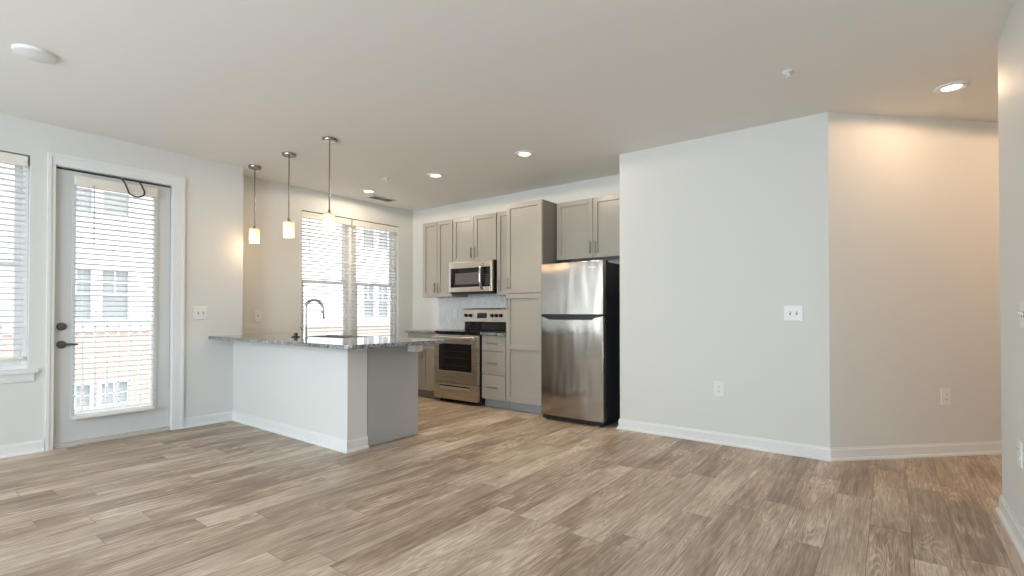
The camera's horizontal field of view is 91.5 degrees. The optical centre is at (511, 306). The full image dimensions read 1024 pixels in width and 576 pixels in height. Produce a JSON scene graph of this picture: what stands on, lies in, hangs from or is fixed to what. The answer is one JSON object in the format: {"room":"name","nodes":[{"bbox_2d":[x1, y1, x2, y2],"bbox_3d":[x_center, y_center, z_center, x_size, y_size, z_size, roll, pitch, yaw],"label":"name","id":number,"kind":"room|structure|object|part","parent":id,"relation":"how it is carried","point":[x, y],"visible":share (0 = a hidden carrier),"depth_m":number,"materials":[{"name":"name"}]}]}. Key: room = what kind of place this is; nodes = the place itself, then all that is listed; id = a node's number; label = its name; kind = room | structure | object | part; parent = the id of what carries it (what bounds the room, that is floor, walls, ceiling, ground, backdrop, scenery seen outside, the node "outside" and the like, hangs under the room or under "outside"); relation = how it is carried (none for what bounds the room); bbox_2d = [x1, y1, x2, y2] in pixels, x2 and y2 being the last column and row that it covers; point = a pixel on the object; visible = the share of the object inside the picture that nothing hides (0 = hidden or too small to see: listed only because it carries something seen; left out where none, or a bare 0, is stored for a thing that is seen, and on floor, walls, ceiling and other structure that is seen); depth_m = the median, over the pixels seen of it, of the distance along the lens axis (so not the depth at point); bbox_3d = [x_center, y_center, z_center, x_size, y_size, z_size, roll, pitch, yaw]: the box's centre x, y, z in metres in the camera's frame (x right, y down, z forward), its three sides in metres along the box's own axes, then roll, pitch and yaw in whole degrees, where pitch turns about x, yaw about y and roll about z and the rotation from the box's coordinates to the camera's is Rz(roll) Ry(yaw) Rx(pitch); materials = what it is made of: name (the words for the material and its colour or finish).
{"room":"empty living room","nodes":[
{"label":"empty living room","id":0,"kind":"room"},
{"bbox_2d":[0,114,243,449],"bbox_3d":[-4.941,-0.177,3.221,0.495,2.740,5.962,0,-1,37],"label":"wall","id":1,"kind":"structure","parent":0,"point":[213,190],"depth_m":5.02,"materials":[{"name":"white paint"}]},
{"bbox_2d":[0,157,37,383],"bbox_3d":[-4.298,-0.320,3.774,0.205,1.860,1.026,0,-1,37],"label":"window","id":2,"kind":"structure","parent":1,"relation":"in","point":[11,371],"depth_m":4.11,"materials":[{"name":"white plastic"}]},
{"bbox_3d":[-4.317,0.050,3.784,0.044,0.849,0.846,0,-1,37],"label":"sash","id":3,"kind":"part","parent":2,"relation":"part of","materials":[{"name":"white plastic"}]},
{"bbox_3d":[-4.348,-0.772,3.816,0.030,0.885,0.846,0,-1,37],"label":"sash","id":4,"kind":"part","parent":2,"relation":"part of","materials":[{"name":"white plastic"}]},
{"bbox_2d":[0,151,27,360],"bbox_3d":[-4.272,-0.407,3.750,0.072,1.668,0.892,0,-1,37],"label":"window blind","id":5,"kind":"object","parent":2,"relation":"attached to","point":[7,158],"visible":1,"depth_m":4.04,"materials":[{"name":"white plastic"}]},
{"bbox_3d":[-4.279,-0.392,3.755,0.053,1.598,0.644,0,-1,37],"label":"ladder cord","id":6,"kind":"part","parent":5,"relation":"part of","materials":[{"name":"white fabric"}]},
{"bbox_3d":[-4.279,0.415,3.746,0.052,0.024,0.880,0,-1,37],"label":"rail","id":7,"kind":"part","parent":5,"relation":"part of","materials":[{"name":"white plastic"}]},
{"bbox_3d":[-4.298,0.522,3.764,0.205,0.030,1.026,0,-1,37],"label":"sill","id":8,"kind":"part","parent":2,"relation":"part of","materials":[{"name":"white paint"}]},
{"bbox_2d":[0,439,44,458],"bbox_3d":[-5.157,1.135,2.494,0.028,0.100,4.165,0,-1,37],"label":"baseboard","id":9,"kind":"structure","parent":1,"relation":"attached to","point":[29,447],"depth_m":4.04,"materials":[{"name":"white paint"}]},
{"bbox_2d":[45,152,184,450],"bbox_3d":[-3.666,-0.043,4.636,0.227,2.505,1.020,0,-1,37],"label":"door","id":10,"kind":"structure","parent":1,"relation":"in","point":[61,431],"depth_m":4.53,"materials":[{"name":"white paint"}]},
{"bbox_3d":[-3.824,0.325,4.287,0.062,0.066,0.134,0,-1,37],"label":"lever handle","id":11,"kind":"part","parent":10,"relation":"part of","materials":[{"name":"grey metal"}]},
{"bbox_2d":[72,175,156,419],"bbox_3d":[-3.606,-0.082,4.545,0.072,2.110,0.605,0,-1,37],"label":"window blind","id":12,"kind":"object","parent":10,"relation":"attached to","point":[79,180],"visible":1,"depth_m":4.52,"materials":[{"name":"white plastic"}]},
{"bbox_3d":[-3.606,0.961,4.533,0.072,0.024,0.593,0,-1,37],"label":"rail","id":13,"kind":"part","parent":12,"relation":"part of","materials":[{"name":"white plastic"}]},
{"bbox_2d":[112,176,145,197],"bbox_3d":[-3.530,-1.099,4.595,0.050,0.170,0.244,0,-1,37],"label":"cable","id":14,"kind":"object","parent":12,"relation":"hanging from","point":[124,182],"visible":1,"depth_m":4.58,"materials":[{"name":"grey plastic"}]},
{"bbox_2d":[193,306,207,318],"bbox_3d":[-3.188,0.063,5.107,0.020,0.132,0.132,0,-1,37],"label":"light switch","id":15,"kind":"object","parent":1,"relation":"attached to","point":[199,312],"visible":1,"depth_m":5.11,"materials":[{"name":"white plastic"}]},
{"bbox_2d":[233,341,366,439],"bbox_3d":[-2.121,0.774,4.821,2.055,0.876,0.195,0,-1,37],"label":"wall","id":16,"kind":"structure","parent":0,"point":[319,390],"depth_m":4.52,"materials":[{"name":"white paint"}]},
{"bbox_2d":[184,411,368,453],"bbox_3d":[-2.256,1.160,4.620,2.137,0.100,0.480,0,-1,32],"label":"baseboard","id":17,"kind":"structure","parent":16,"relation":"attached to","point":[337,444],"depth_m":4.70,"materials":[{"name":"white paint"}]},
{"bbox_2d":[242,175,412,337],"bbox_3d":[-2.446,-0.137,6.772,0.182,2.740,2.713,0,-1,37],"label":"wall","id":18,"kind":"structure","parent":0,"point":[272,267],"depth_m":6.17,"materials":[{"name":"white paint"}]},
{"bbox_2d":[254,310,261,320],"bbox_3d":[-2.995,0.104,5.880,0.020,0.130,0.085,0,-1,37],"label":"light switch","id":19,"kind":"object","parent":18,"relation":"attached to","point":[257,313],"visible":1,"depth_m":5.88,"materials":[{"name":"white plastic"}]},
{"bbox_2d":[301,218,395,336],"bbox_3d":[-2.267,-0.334,7.002,0.169,1.780,1.565,0,-1,37],"label":"window","id":20,"kind":"structure","parent":18,"relation":"in","point":[351,325],"depth_m":6.98,"materials":[{"name":"white plastic"}]},
{"bbox_3d":[-2.549,-0.750,6.707,0.030,0.885,0.678,0,-1,37],"label":"sash","id":21,"kind":"part","parent":20,"relation":"part of","materials":[{"name":"glass"}]},
{"bbox_3d":[-2.518,0.072,6.675,0.044,0.849,0.678,0,-1,37],"label":"sash","id":22,"kind":"part","parent":20,"relation":"part of","materials":[{"name":"white glass"}]},
{"bbox_2d":[301,211,350,334],"bbox_3d":[-2.473,-0.357,6.641,0.072,1.718,0.726,0,-1,37],"label":"window blind","id":23,"kind":"object","parent":20,"relation":"attached to","point":[307,215],"visible":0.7,"depth_m":6.62,"materials":[{"name":"white plastic"}]},
{"bbox_3d":[-2.282,-0.344,7.013,0.101,1.760,1.565,0,-1,37],"label":"frame","id":24,"kind":"part","parent":20,"relation":"part of","materials":[{"name":"white plastic"}]},
{"bbox_2d":[350,220,397,335],"bbox_3d":[-1.999,-0.350,7.266,0.072,1.718,0.807,0,-1,37],"label":"window blind","id":25,"kind":"object","parent":20,"relation":"attached to","point":[356,223],"visible":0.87,"depth_m":7.25,"materials":[{"name":"white plastic"}]},
{"bbox_3d":[-2.024,0.080,7.326,0.044,0.849,0.678,0,-1,37],"label":"sash","id":26,"kind":"part","parent":20,"relation":"part of","materials":[{"name":"white glass"}]},
{"bbox_3d":[-2.055,-0.743,7.359,0.030,0.885,0.678,0,-1,37],"label":"sash","id":27,"kind":"part","parent":20,"relation":"part of","materials":[{"name":"glass"}]},
{"bbox_2d":[0,0,1013,210],"bbox_3d":[-0.019,-1.654,2.417,9.330,0.200,10.600,0,-1,37],"label":"ceiling","id":28,"kind":"structure","parent":0,"point":[407,91],"depth_m":3.35,"materials":[{"name":"white paint"}]},
{"bbox_2d":[11,44,55,62],"bbox_3d":[-2.908,-1.537,3.035,0.198,0.022,0.198,0,-1,37],"label":"cover plate","id":29,"kind":"object","parent":28,"relation":"attached to","point":[33,53],"visible":1,"depth_m":3.01,"materials":[{"name":"white plastic"}]},
{"bbox_2d":[248,164,261,243],"bbox_3d":[-2.786,-1.105,5.396,0.132,0.835,0.132,0,-1,37],"label":"pendant lamp","id":30,"kind":"object","parent":28,"relation":"hanging from","point":[254,233],"visible":1,"depth_m":5.37,"materials":[{"name":"white glass"}]},
{"bbox_3d":[-2.787,-0.764,5.392,0.103,0.153,0.103,0,-1,37],"label":"lamp shade","id":31,"kind":"part","parent":30,"relation":"part of","materials":[{"name":"white glass"}]},
{"bbox_3d":[-2.786,-1.175,5.397,0.013,0.655,0.013,0,-1,37],"label":"rod","id":32,"kind":"part","parent":30,"relation":"part of","materials":[{"name":"silver metal"}]},
{"bbox_2d":[282,152,295,237],"bbox_3d":[-2.225,-1.109,4.971,0.132,0.835,0.132,0,-1,37],"label":"pendant lamp","id":33,"kind":"object","parent":28,"relation":"hanging from","point":[288,226],"visible":1,"depth_m":4.95,"materials":[{"name":"white glass"}]},
{"bbox_3d":[-2.225,-0.768,4.967,0.103,0.153,0.103,0,-1,37],"label":"lamp shade","id":34,"kind":"part","parent":33,"relation":"part of","materials":[{"name":"white glass"}]},
{"bbox_3d":[-2.225,-1.179,4.971,0.013,0.655,0.013,0,-1,37],"label":"rod","id":35,"kind":"part","parent":33,"relation":"part of","materials":[{"name":"silver metal"}]},
{"bbox_2d":[322,137,336,230],"bbox_3d":[-1.665,-1.113,4.546,0.132,0.835,0.132,0,-1,37],"label":"pendant lamp","id":36,"kind":"object","parent":28,"relation":"hanging from","point":[328,218],"visible":1,"depth_m":4.51,"materials":[{"name":"white glass"}]},
{"bbox_3d":[-1.665,-0.772,4.542,0.103,0.153,0.103,0,-1,37],"label":"lamp shade","id":37,"kind":"part","parent":36,"relation":"part of","materials":[{"name":"white glass"}]},
{"bbox_3d":[-1.665,-1.183,4.547,0.013,0.655,0.013,0,-1,37],"label":"rod","id":38,"kind":"part","parent":36,"relation":"part of","materials":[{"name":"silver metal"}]},
{"bbox_2d":[361,189,375,193],"bbox_3d":[-1.869,-1.502,6.497,0.196,0.015,0.196,0,-1,37],"label":"recessed light","id":39,"kind":"object","parent":28,"relation":"in","point":[368,191],"visible":1,"depth_m":6.49,"materials":[{"name":"white paint"}]},
{"bbox_2d":[366,195,395,201],"bbox_3d":[-1.818,-1.500,6.929,0.190,0.010,0.380,0,-1,37],"label":"ceiling vent","id":40,"kind":"object","parent":28,"relation":"in","point":[375,197],"visible":1,"depth_m":6.92,"materials":[{"name":"grey metal"}]},
{"bbox_2d":[427,173,443,178],"bbox_3d":[-0.882,-1.510,5.749,0.196,0.015,0.196,0,-1,37],"label":"recessed light","id":41,"kind":"object","parent":28,"relation":"in","point":[430,175],"visible":1,"depth_m":5.75,"materials":[{"name":"white paint"}]},
{"bbox_2d":[515,150,533,157],"bbox_3d":[0.123,-1.518,4.968,0.196,0.015,0.196,0,-1,37],"label":"recessed light","id":42,"kind":"object","parent":28,"relation":"in","point":[521,154],"visible":1,"depth_m":4.95,"materials":[{"name":"white paint"}]},
{"bbox_2d":[782,69,793,79],"bbox_3d":[1.815,-1.521,3.277,0.072,0.045,0.072,0,-1,37],"label":"sprinkler head","id":43,"kind":"object","parent":28,"relation":"attached to","point":[787,73],"visible":1,"depth_m":3.27},
{"bbox_2d":[933,80,969,94],"bbox_3d":[3.082,-1.533,3.494,0.196,0.015,0.196,0,-1,37],"label":"recessed light","id":44,"kind":"object","parent":28,"relation":"in","point":[952,87],"visible":1,"depth_m":3.49,"materials":[{"name":"white paint"}]},
{"bbox_2d":[0,396,1023,575],"bbox_3d":[-0.020,1.246,2.386,9.330,0.120,10.600,0,-1,37],"label":"floor","id":45,"kind":"structure","parent":0,"point":[482,490],"depth_m":3.00,"materials":[{"name":"brown wood"}]},
{"bbox_2d":[367,345,422,445],"bbox_3d":[-1.969,0.778,5.217,2.440,0.877,0.613,0,-1,37],"label":"base cabinet","id":46,"kind":"object","parent":45,"relation":"on","point":[392,372],"depth_m":4.50,"materials":[{"name":"grey paint"}]},
{"bbox_2d":[209,332,444,349],"bbox_3d":[-1.997,0.319,4.950,2.727,0.033,1.038,0,-1,37],"label":"countertop","id":47,"kind":"structure","parent":46,"relation":"on","point":[331,341],"depth_m":4.48,"materials":[{"name":"stone"}]},
{"bbox_2d":[299,299,324,337],"bbox_3d":[-1.944,0.111,4.831,0.236,0.381,0.083,0,-1,-15],"label":"kitchen faucet","id":48,"kind":"object","parent":47,"relation":"on","point":[322,314],"visible":0.98,"depth_m":4.80,"materials":[{"name":"silver metal"}]},
{"bbox_3d":[-1.924,0.061,4.840,0.184,0.281,0.028,0,-1,-28],"label":"spout","id":49,"kind":"part","parent":48,"relation":"part of","materials":[{"name":"silver metal"}]},
{"bbox_3d":[-0.903,0.377,4.671,0.076,0.087,0.131,0,-1,37],"label":"counter bracket","id":50,"kind":"part","parent":46,"relation":"part of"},
{"bbox_2d":[408,333,443,398],"bbox_3d":[-1.051,0.797,7.001,0.587,0.878,0.644,0,-1,37],"label":"base cabinet","id":51,"kind":"object","parent":45,"relation":"on","point":[426,380],"visible":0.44,"depth_m":6.74,"materials":[{"name":"grey paint"}]},
{"bbox_3d":[-1.335,0.828,6.869,0.287,0.602,0.020,0,-1,37],"label":"door","id":52,"kind":"part","parent":51,"relation":"part of","materials":[{"name":"grey paint"}]},
{"bbox_3d":[-1.218,0.440,6.785,0.579,0.157,0.020,0,-1,37],"label":"drawer","id":53,"kind":"part","parent":51,"relation":"part of","materials":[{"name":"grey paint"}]},
{"bbox_3d":[-1.102,0.826,6.692,0.287,0.602,0.020,0,-1,37],"label":"door","id":54,"kind":"part","parent":51,"relation":"part of","materials":[{"name":"grey paint"}]},
{"bbox_2d":[405,329,460,332],"bbox_3d":[-1.058,0.342,7.015,0.614,0.033,0.639,0,-1,37],"label":"countertop","id":55,"kind":"structure","parent":51,"relation":"on","point":[418,330],"depth_m":6.84,"materials":[{"name":"stone"}]},
{"bbox_2d":[432,308,505,405],"bbox_3d":[-0.537,0.625,6.552,0.756,1.212,0.721,0,-1,37],"label":"range","id":56,"kind":"object","parent":45,"relation":"on","point":[458,360],"visible":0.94,"depth_m":6.35,"materials":[{"name":"silver metal"}]},
{"bbox_3d":[-0.737,0.394,6.292,0.740,0.032,0.060,0,-1,37],"label":"handle","id":57,"kind":"part","parent":56,"relation":"part of","materials":[{"name":"silver metal"}]},
{"bbox_3d":[-0.730,1.032,6.306,0.501,0.032,0.018,0,-1,37],"label":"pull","id":58,"kind":"part","parent":56,"relation":"part of","materials":[{"name":"silver metal"}]},
{"bbox_3d":[-0.707,0.662,6.329,0.750,0.610,0.045,0,-1,37],"label":"oven door","id":59,"kind":"part","parent":56,"relation":"part of","materials":[{"name":"silver metal"}]},
{"bbox_3d":[-0.707,1.077,6.324,0.750,0.200,0.045,0,-1,37],"label":"drawer","id":60,"kind":"part","parent":56,"relation":"part of","materials":[{"name":"silver metal"}]},
{"bbox_2d":[435,329,503,333],"bbox_3d":[-0.524,0.326,6.573,0.756,0.025,0.640,0,-1,37],"label":"cooktop","id":61,"kind":"object","parent":56,"relation":"in","point":[463,331],"depth_m":6.47,"materials":[{"name":"black glass"}]},
{"bbox_3d":[-0.355,0.114,6.798,0.756,0.184,0.118,0,-1,37],"label":"control panel","id":62,"kind":"part","parent":56,"relation":"part of","materials":[{"name":"silver metal"}]},
{"bbox_2d":[482,335,508,408],"bbox_3d":[-0.053,0.789,6.244,0.374,0.878,0.644,0,-1,37],"label":"base cabinet","id":63,"kind":"object","parent":45,"relation":"on","point":[493,347],"visible":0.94,"depth_m":6.01,"materials":[{"name":"grey paint"}]},
{"bbox_2d":[480,331,505,335],"bbox_3d":[-0.050,0.334,6.251,0.376,0.033,0.639,0,-1,37],"label":"countertop","id":64,"kind":"structure","parent":63,"relation":"on","point":[501,333],"depth_m":6.02,"materials":[{"name":"stone"}]},
{"bbox_3d":[-0.220,0.974,6.022,0.366,0.292,0.020,0,-1,37],"label":"drawer","id":65,"kind":"part","parent":63,"relation":"part of","materials":[{"name":"grey paint"}]},
{"bbox_3d":[-0.220,0.682,6.025,0.366,0.278,0.020,0,-1,37],"label":"drawer","id":66,"kind":"part","parent":63,"relation":"part of","materials":[{"name":"grey paint"}]},
{"bbox_3d":[-0.220,0.445,6.028,0.366,0.182,0.020,0,-1,37],"label":"drawer","id":67,"kind":"part","parent":63,"relation":"part of","materials":[{"name":"grey paint"}]},
{"bbox_2d":[506,199,564,413],"bbox_3d":[0.304,0.007,5.982,0.513,2.437,0.644,0,-1,37],"label":"pantry cabinet","id":68,"kind":"object","parent":45,"relation":"on","point":[531,226],"visible":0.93,"depth_m":5.76,"materials":[{"name":"grey laminate"}]},
{"bbox_3d":[0.137,0.482,5.757,0.505,1.271,0.020,0,-1,37],"label":"door","id":69,"kind":"part","parent":68,"relation":"part of","materials":[{"name":"grey paint"}]},
{"bbox_3d":[0.137,-0.685,5.770,0.505,1.051,0.020,0,-1,37],"label":"door","id":70,"kind":"part","parent":68,"relation":"part of","materials":[{"name":"grey paint"}]},
{"bbox_2d":[541,259,619,426],"bbox_3d":[0.821,0.372,5.480,0.747,1.696,0.718,0,-1,37],"label":"refrigerator","id":71,"kind":"object","parent":45,"relation":"on","point":[580,301],"visible":0.92,"depth_m":5.17,"materials":[{"name":"silver metal"}]},
{"bbox_3d":[0.618,0.111,5.216,0.735,0.053,0.048,0,-1,37],"label":"pocket handle","id":72,"kind":"part","parent":71,"relation":"part of","materials":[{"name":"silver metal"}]},
{"bbox_3d":[0.631,0.628,5.228,0.747,1.069,0.076,0,-1,37],"label":"fridge door","id":73,"kind":"part","parent":71,"relation":"part of","materials":[{"name":"silver metal"}]},
{"bbox_2d":[541,260,605,314],"bbox_3d":[0.636,-0.191,5.242,0.747,0.550,0.090,0,-1,37],"label":"freezer","id":74,"kind":"object","parent":71,"relation":"in","point":[567,288],"depth_m":5.18,"materials":[{"name":"metal"}]},
{"bbox_2d":[413,174,619,329],"bbox_3d":[-0.065,-0.136,6.770,3.980,2.740,0.160,0,-1,37],"label":"wall","id":75,"kind":"structure","parent":0,"point":[608,185],"depth_m":7.01,"materials":[{"name":"white paint"}]},
{"bbox_2d":[423,219,467,297],"bbox_3d":[-0.965,-0.667,7.127,0.590,1.065,0.364,0,-1,37],"label":"upper cabinet","id":76,"kind":"object","parent":75,"relation":"attached to","point":[437,236],"visible":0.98,"depth_m":7.01,"materials":[{"name":"grey paint"}]},
{"bbox_3d":[-1.166,-0.667,7.109,0.288,1.060,0.020,0,-1,37],"label":"door","id":77,"kind":"part","parent":76,"relation":"part of","materials":[{"name":"grey paint"}]},
{"bbox_3d":[-0.930,-0.669,6.930,0.292,1.060,0.020,0,-1,37],"label":"door","id":78,"kind":"part","parent":76,"relation":"part of","materials":[{"name":"grey paint"}]},
{"bbox_2d":[453,310,456,317],"bbox_3d":[-0.822,0.104,7.226,0.075,0.118,0.010,0,-1,37],"label":"electrical outlet","id":79,"kind":"object","parent":75,"relation":"attached to","point":[454,311],"visible":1,"depth_m":7.23,"materials":[{"name":"white plastic"}]},
{"bbox_2d":[433,294,505,328],"bbox_3d":[-0.451,0.065,6.955,1.858,0.519,0.008,0,-1,37],"label":"backsplash","id":80,"kind":"structure","parent":75,"relation":"attached to","point":[443,308],"depth_m":7.20,"materials":[{"name":"tile"}]},
{"bbox_2d":[453,213,496,262],"bbox_3d":[-0.419,-0.901,6.716,0.761,0.605,0.364,0,-1,37],"label":"upper cabinet","id":81,"kind":"object","parent":75,"relation":"attached to","point":[474,237],"visible":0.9,"depth_m":6.58,"materials":[{"name":"grey paint"}]},
{"bbox_3d":[-0.654,-0.901,6.723,0.372,0.600,0.020,0,-1,37],"label":"door","id":82,"kind":"part","parent":81,"relation":"part of","materials":[{"name":"grey paint"}]},
{"bbox_2d":[449,260,496,294],"bbox_3d":[-0.458,-0.381,6.659,0.757,0.425,0.472,0,-1,37],"label":"microwave","id":83,"kind":"object","parent":81,"relation":"attached to","point":[470,277],"visible":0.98,"depth_m":6.49,"materials":[{"name":"silver metal"}]},
{"bbox_3d":[-0.607,-0.384,6.580,0.559,0.255,0.017,0,-1,37],"label":"door glass","id":84,"kind":"part","parent":83,"relation":"part of","materials":[{"name":"black glass"}]},
{"bbox_3d":[-0.394,-0.389,6.370,0.036,0.347,0.090,0,-1,37],"label":"handle","id":85,"kind":"part","parent":83,"relation":"part of","materials":[{"name":"silver metal"}]},
{"bbox_3d":[-0.328,-0.386,6.368,0.140,0.255,0.018,0,-1,37],"label":"control panel","id":86,"kind":"part","parent":83,"relation":"part of","materials":[{"name":"black glass"}]},
{"bbox_3d":[-0.351,-0.904,6.493,0.379,0.600,0.020,0,-1,37],"label":"door","id":87,"kind":"part","parent":81,"relation":"part of","materials":[{"name":"grey paint"}]},
{"bbox_2d":[497,211,506,295],"bbox_3d":[0.037,-0.675,6.368,0.362,1.065,0.364,0,-1,37],"label":"upper cabinet","id":88,"kind":"object","parent":75,"relation":"attached to","point":[501,216],"visible":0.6,"depth_m":6.33,"materials":[{"name":"grey paint"}]},
{"bbox_2d":[557,194,619,261],"bbox_3d":[0.982,-0.879,5.663,0.945,0.672,0.349,0,-1,37],"label":"upper cabinet","id":89,"kind":"object","parent":75,"relation":"attached to","point":[587,229],"visible":0.82,"depth_m":5.58,"materials":[{"name":"grey paint"}]},
{"bbox_3d":[0.717,-0.878,5.702,0.470,0.667,0.020,0,-1,37],"label":"door","id":90,"kind":"part","parent":89,"relation":"part of","materials":[{"name":"grey paint"}]},
{"bbox_3d":[1.094,-0.881,5.417,0.465,0.667,0.020,0,-1,37],"label":"door","id":91,"kind":"part","parent":89,"relation":"part of","materials":[{"name":"grey paint"}]},
{"bbox_2d":[619,112,1001,447],"bbox_3d":[3.519,-0.157,4.686,4.250,2.740,2.478,0,-1,37],"label":"wall","id":92,"kind":"structure","parent":0,"point":[884,229],"depth_m":4.08,"materials":[{"name":"white paint"}]},
{"bbox_2d":[714,381,723,396],"bbox_3d":[1.826,0.726,4.400,0.088,0.130,0.010,0,-1,37],"label":"electrical outlet","id":93,"kind":"object","parent":92,"relation":"attached to","point":[718,386],"visible":1,"depth_m":4.40,"materials":[{"name":"white plastic"}]},
{"bbox_2d":[784,305,802,320],"bbox_3d":[2.286,0.052,4.052,0.135,0.126,0.020,0,-1,37],"label":"light switch","id":94,"kind":"object","parent":92,"relation":"attached to","point":[791,312],"visible":1,"depth_m":4.05,"materials":[{"name":"white plastic"}]},
{"bbox_2d":[616,418,1001,461],"bbox_3d":[3.361,1.158,4.261,4.819,0.100,1.086,0,-1,10],"label":"baseboard","id":95,"kind":"structure","parent":92,"relation":"attached to","point":[767,445],"depth_m":4.05,"materials":[{"name":"white paint"}]},
{"bbox_2d":[941,388,950,404],"bbox_3d":[3.518,0.729,4.040,0.088,0.135,0.010,0,-1,-8],"label":"electrical outlet","id":96,"kind":"object","parent":92,"relation":"attached to","point":[945,392],"visible":1,"depth_m":4.04,"materials":[{"name":"white plastic"}]},
{"bbox_2d":[998,0,1023,529],"bbox_3d":[0.649,-0.211,-0.097,0.130,2.740,7.426,0,-1,37],"label":"wall","id":97,"kind":"structure","parent":0,"point":[1011,39],"depth_m":2.62,"materials":[{"name":"white paint"}]},
{"bbox_2d":[995,495,1023,562],"bbox_3d":[0.703,1.110,-0.011,0.146,0.100,7.252,0,-1,37],"label":"baseboard","id":98,"kind":"structure","parent":97,"relation":"attached to","point":[1011,524],"depth_m":2.59,"materials":[{"name":"white paint"}]},
{"bbox_2d":[1017,438,1022,467],"bbox_3d":[2.519,0.726,2.474,0.010,0.130,0.088,0,-1,37],"label":"electrical outlet","id":99,"kind":"object","parent":97,"relation":"attached to","point":[1019,442],"visible":1,"depth_m":2.46,"materials":[{"name":"white plastic"}]},
{"bbox_2d":[1018,301,1023,327],"bbox_3d":[2.443,0.037,2.389,0.020,0.130,0.135,0,-1,37],"label":"light switch","id":100,"kind":"object","parent":97,"relation":"attached to","point":[1021,312],"visible":1,"depth_m":2.39,"materials":[{"name":"white plastic"}]},
{"bbox_3d":[2.448,0.037,2.385,0.007,0.130,0.135,0,-1,37],"label":"plate","id":101,"kind":"part","parent":100,"relation":"part of","materials":[{"name":"white plastic"}]},
{"bbox_3d":[-4.320,1.295,5.205,1.510,0.120,2.400,0,-1,37],"label":"floor","id":102,"kind":"structure","parent":0,"visible":0},
{"bbox_2d":[0,320,150,413],"bbox_3d":[-4.722,0.678,5.517,0.060,1.120,2.320,0,-1,37],"label":"balcony railing","id":103,"kind":"object","parent":102,"relation":"on","point":[141,322],"visible":0.22,"depth_m":5.67,"materials":[{"name":"white plastic"}]},
{"bbox_3d":[-4.722,0.171,5.523,0.050,0.035,2.300,0,-1,37],"label":"rail","id":104,"kind":"part","parent":103,"relation":"part of","materials":[{"name":"white plastic"}]},
{"bbox_3d":[-4.722,1.156,5.512,0.036,0.035,2.300,0,-1,37],"label":"rail","id":105,"kind":"part","parent":103,"relation":"part of","materials":[{"name":"white plastic"}]},
{"label":"outside","id":106,"kind":"structure","parent":0,"visible":0},
{"bbox_3d":[-5.917,10.443,16.918,110.000,0.200,140.000,0,-1,37],"label":"ground","id":107,"kind":"structure","parent":106,"visible":0},
{"bbox_2d":[0,163,389,410],"bbox_3d":[-16.309,-0.809,21.784,8.500,22.400,76.000,0,-1,37],"label":"apartment building","id":108,"kind":"structure","parent":107,"relation":"on","point":[377,315],"depth_m":18.33,"materials":[{"name":"white"}]},
{"bbox_3d":[-15.139,3.522,17.247,0.010,1.640,0.860,0,-1,37],"label":"pane","id":109,"kind":"part","parent":108,"relation":"part of","materials":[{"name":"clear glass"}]},
{"bbox_3d":[-15.138,-0.427,17.290,0.010,1.820,0.860,0,-1,37],"label":"pane","id":110,"kind":"part","parent":108,"relation":"part of","materials":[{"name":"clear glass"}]},
{"bbox_3d":[-15.136,-4.187,17.331,0.010,1.740,0.860,0,-1,37],"label":"pane","id":111,"kind":"part","parent":108,"relation":"part of","materials":[{"name":"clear glass"}]},
{"bbox_3d":[-14.481,3.532,18.116,0.010,1.640,0.840,0,-1,37],"label":"pane","id":112,"kind":"part","parent":108,"relation":"part of","materials":[{"name":"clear glass"}]},
{"bbox_3d":[-14.479,-0.418,18.159,0.010,1.820,0.840,0,-1,37],"label":"pane","id":113,"kind":"part","parent":108,"relation":"part of","materials":[{"name":"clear glass"}]},
{"bbox_3d":[-14.478,-4.178,18.200,0.010,1.740,0.840,0,-1,37],"label":"pane","id":114,"kind":"part","parent":108,"relation":"part of","materials":[{"name":"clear glass"}]},
{"bbox_3d":[-7.809,-4.079,26.997,0.010,1.740,0.760,0,-1,37],"label":"pane","id":115,"kind":"part","parent":108,"relation":"part of","materials":[{"name":"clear glass"}]},
{"bbox_3d":[-7.811,-0.319,26.956,0.010,1.820,0.760,0,-1,37],"label":"pane","id":116,"kind":"part","parent":108,"relation":"part of","materials":[{"name":"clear glass"}]},
{"bbox_3d":[-7.235,-4.070,27.754,0.010,1.740,0.740,0,-1,37],"label":"pane","id":117,"kind":"part","parent":108,"relation":"part of","materials":[{"name":"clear glass"}]},
{"bbox_3d":[-7.237,-0.311,27.713,0.010,1.820,0.740,0,-1,37],"label":"pane","id":118,"kind":"part","parent":108,"relation":"part of","materials":[{"name":"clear glass"}]}
]}

